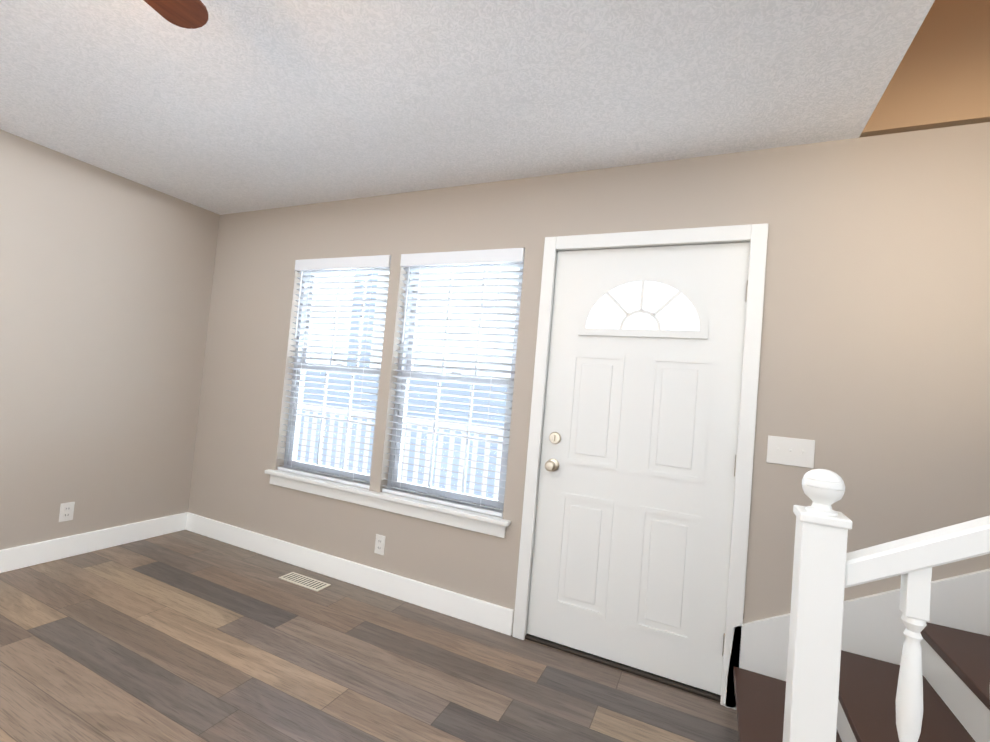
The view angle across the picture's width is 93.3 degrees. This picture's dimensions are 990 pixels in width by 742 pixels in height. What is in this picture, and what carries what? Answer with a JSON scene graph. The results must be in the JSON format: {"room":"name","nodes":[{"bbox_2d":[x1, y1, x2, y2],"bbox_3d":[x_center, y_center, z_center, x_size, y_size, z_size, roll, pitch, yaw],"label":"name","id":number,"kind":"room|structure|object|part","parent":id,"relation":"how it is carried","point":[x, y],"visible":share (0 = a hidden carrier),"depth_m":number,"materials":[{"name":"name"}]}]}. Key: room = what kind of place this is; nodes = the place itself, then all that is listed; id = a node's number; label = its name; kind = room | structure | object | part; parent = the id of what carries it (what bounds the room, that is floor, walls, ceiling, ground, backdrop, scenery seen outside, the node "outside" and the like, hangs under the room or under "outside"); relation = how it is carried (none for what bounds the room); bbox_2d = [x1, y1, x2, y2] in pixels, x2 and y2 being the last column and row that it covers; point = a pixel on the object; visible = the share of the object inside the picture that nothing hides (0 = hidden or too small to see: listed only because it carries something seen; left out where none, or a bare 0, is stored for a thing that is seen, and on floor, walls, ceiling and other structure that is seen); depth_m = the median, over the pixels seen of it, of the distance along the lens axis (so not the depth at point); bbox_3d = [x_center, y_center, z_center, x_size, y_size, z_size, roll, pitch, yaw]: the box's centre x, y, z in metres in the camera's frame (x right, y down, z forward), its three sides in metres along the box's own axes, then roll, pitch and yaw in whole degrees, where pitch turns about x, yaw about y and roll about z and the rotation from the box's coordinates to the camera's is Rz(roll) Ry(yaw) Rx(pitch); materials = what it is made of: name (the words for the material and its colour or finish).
{"room":"living room","nodes":[
{"label":"living room","id":0,"kind":"room"},
{"bbox_2d":[0,129,219,549],"bbox_3d":[-3.468,-0.199,1.181,0.160,2.440,5.770,4,-2,25],"label":"wall","id":1,"kind":"structure","parent":0,"point":[106,280],"depth_m":2.97,"materials":[{"name":"beige paint"}]},
{"bbox_2d":[59,502,74,521],"bbox_3d":[-2.650,0.872,2.892,0.008,0.114,0.070,4,-2,25],"label":"electrical outlet","id":2,"kind":"object","parent":1,"relation":"attached to","point":[66,511],"visible":1,"depth_m":2.89,"materials":[{"name":"white plastic"}]},
{"bbox_2d":[0,512,188,572],"bbox_3d":[-3.206,1.002,1.709,0.016,0.130,4.110,4,-2,25],"label":"baseboard","id":3,"kind":"structure","parent":1,"relation":"attached to","point":[19,557],"depth_m":2.98,"materials":[{"name":"white wood"}]},
{"bbox_2d":[0,530,738,741],"bbox_3d":[-0.359,1.284,-0.364,7.270,0.100,5.770,4,-2,25],"label":"floor","id":4,"kind":"structure","parent":0,"point":[184,636],"depth_m":2.02,"materials":[{"name":"brown wood"}]},
{"bbox_2d":[278,572,330,591],"bbox_3d":[-1.159,1.279,2.841,0.320,0.006,0.110,4,-2,25],"label":"floor vent","id":5,"kind":"object","parent":4,"relation":"in","point":[305,581],"visible":1,"depth_m":2.83,"materials":[{"name":"beige metal"}]},
{"bbox_2d":[725,469,989,741],"bbox_3d":[2.187,0.349,0.925,2.945,2.284,1.112,4,-2,25],"label":"staircase","id":6,"kind":"structure","parent":4,"relation":"on","point":[824,661],"depth_m":1.37,"materials":[{"name":"white wood"}]},
{"bbox_2d":[0,0,934,214],"bbox_3d":[-0.148,-1.206,-0.273,7.270,0.020,5.770,4,-2,25],"label":"ceiling","id":7,"kind":"structure","parent":0,"point":[233,106],"depth_m":1.84,"materials":[{"name":"white paint"}]},
{"bbox_2d":[144,0,207,28],"bbox_3d":[-1.077,-0.920,0.918,1.054,0.618,1.047,4,-2,25],"label":"fan","id":8,"kind":"object","parent":7,"relation":"hanging from","point":[190,14],"visible":1,"depth_m":1.36,"materials":[{"name":"brown wood"}]},
{"bbox_2d":[188,122,989,634],"bbox_3d":[0.919,0.211,2.224,6.950,2.440,0.160,4,-2,25],"label":"wall","id":9,"kind":"structure","parent":0,"point":[874,368],"depth_m":2.03,"materials":[{"name":"beige paint"}]},
{"bbox_2d":[186,512,513,635],"bbox_3d":[-1.127,1.226,2.993,2.690,0.130,0.016,4,-2,25],"label":"baseboard","id":10,"kind":"structure","parent":9,"relation":"attached to","point":[491,616],"depth_m":2.83,"materials":[{"name":"white wood"}]},
{"bbox_2d":[374,534,385,554],"bbox_3d":[-0.693,1.045,2.810,0.070,0.114,0.008,4,-2,25],"label":"outlet","id":11,"kind":"object","parent":9,"relation":"attached to","point":[379,544],"visible":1,"depth_m":2.81,"materials":[{"name":"white plastic"}]},
{"bbox_2d":[265,469,510,537],"bbox_3d":[-0.737,0.784,2.867,1.820,0.095,0.110,4,-2,25],"label":"window sill","id":12,"kind":"structure","parent":9,"relation":"attached to","point":[488,524],"depth_m":2.76,"materials":[{"name":"white wood"}]},
{"bbox_2d":[387,262,523,510],"bbox_3d":[-0.223,0.040,2.794,0.817,1.467,0.084,4,-2,25],"label":"window","id":13,"kind":"structure","parent":9,"relation":"in","point":[448,494],"depth_m":2.80,"materials":[{"name":"grey plastic"}]},
{"bbox_2d":[527,242,749,694],"bbox_3d":[0.658,0.388,2.256,0.915,2.009,0.113,4,-2,25],"label":"entry door","id":14,"kind":"structure","parent":9,"relation":"in","point":[632,544],"depth_m":2.24,"materials":[{"name":"white paint"}]},
{"bbox_3d":[0.665,0.391,2.228,0.878,1.654,0.068,4,-2,25],"label":"entry door hardware","id":15,"kind":"part","parent":14,"relation":"part of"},
{"bbox_2d":[512,223,767,709],"bbox_3d":[0.682,0.367,2.312,1.035,2.095,0.178,4,-2,25],"label":"door frame","id":16,"kind":"structure","parent":9,"relation":"attached to","point":[755,236],"depth_m":2.15,"materials":[{"name":"white painted wood"}]},
{"bbox_2d":[766,435,814,467],"bbox_3d":[1.245,0.340,1.968,0.170,0.116,0.014,4,-2,25],"label":"switch plate","id":17,"kind":"object","parent":9,"relation":"attached to","point":[791,451],"visible":1,"depth_m":1.97,"materials":[{"name":"white plastic"}]},
{"bbox_2d":[859,0,989,137],"bbox_3d":[2.786,-2.167,0.997,3.150,2.479,1.150,4,-2,25],"label":"wall","id":18,"kind":"structure","parent":0,"point":[940,78],"depth_m":1.85,"materials":[{"name":"beige paint"}]},
{"label":"outside","id":19,"kind":"structure","parent":0,"visible":0},
{"bbox_2d":[309,268,519,377],"bbox_3d":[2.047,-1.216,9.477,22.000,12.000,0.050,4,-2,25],"label":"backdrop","id":20,"kind":"structure","parent":19,"point":[438,343],"depth_m":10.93,"materials":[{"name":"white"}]},
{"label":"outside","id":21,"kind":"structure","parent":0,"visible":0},
{"bbox_2d":[284,267,503,498],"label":"railing","id":22,"kind":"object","parent":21,"point":[417,448],"depth_m":4.18,"materials":[{"name":"white wood"}]},
{"bbox_2d":[278,255,390,488],"bbox_3d":[-1.073,-0.021,3.097,0.812,1.462,0.072,4,-2,25],"label":"window blinds","id":23,"kind":"object","parent":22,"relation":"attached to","point":[359,263],"visible":0.83,"depth_m":3.09,"materials":[{"name":"white plastic"}]},
{"bbox_3d":[-1.038,-0.016,3.174,0.817,1.467,0.084,4,-2,25],"label":"window sash","id":24,"kind":"part","parent":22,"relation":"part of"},
{"bbox_2d":[382,248,524,516],"bbox_3d":[-0.259,0.034,2.717,0.812,1.462,0.072,4,-2,25],"label":"window blinds","id":25,"kind":"object","parent":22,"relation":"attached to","point":[487,257],"visible":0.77,"depth_m":2.71,"materials":[{"name":"white plastic"}]},
{"bbox_2d":[297,273,506,498],"bbox_3d":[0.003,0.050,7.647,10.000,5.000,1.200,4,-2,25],"label":"house","id":26,"kind":"structure","parent":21,"point":[446,445],"depth_m":7.75,"materials":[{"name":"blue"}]}
]}

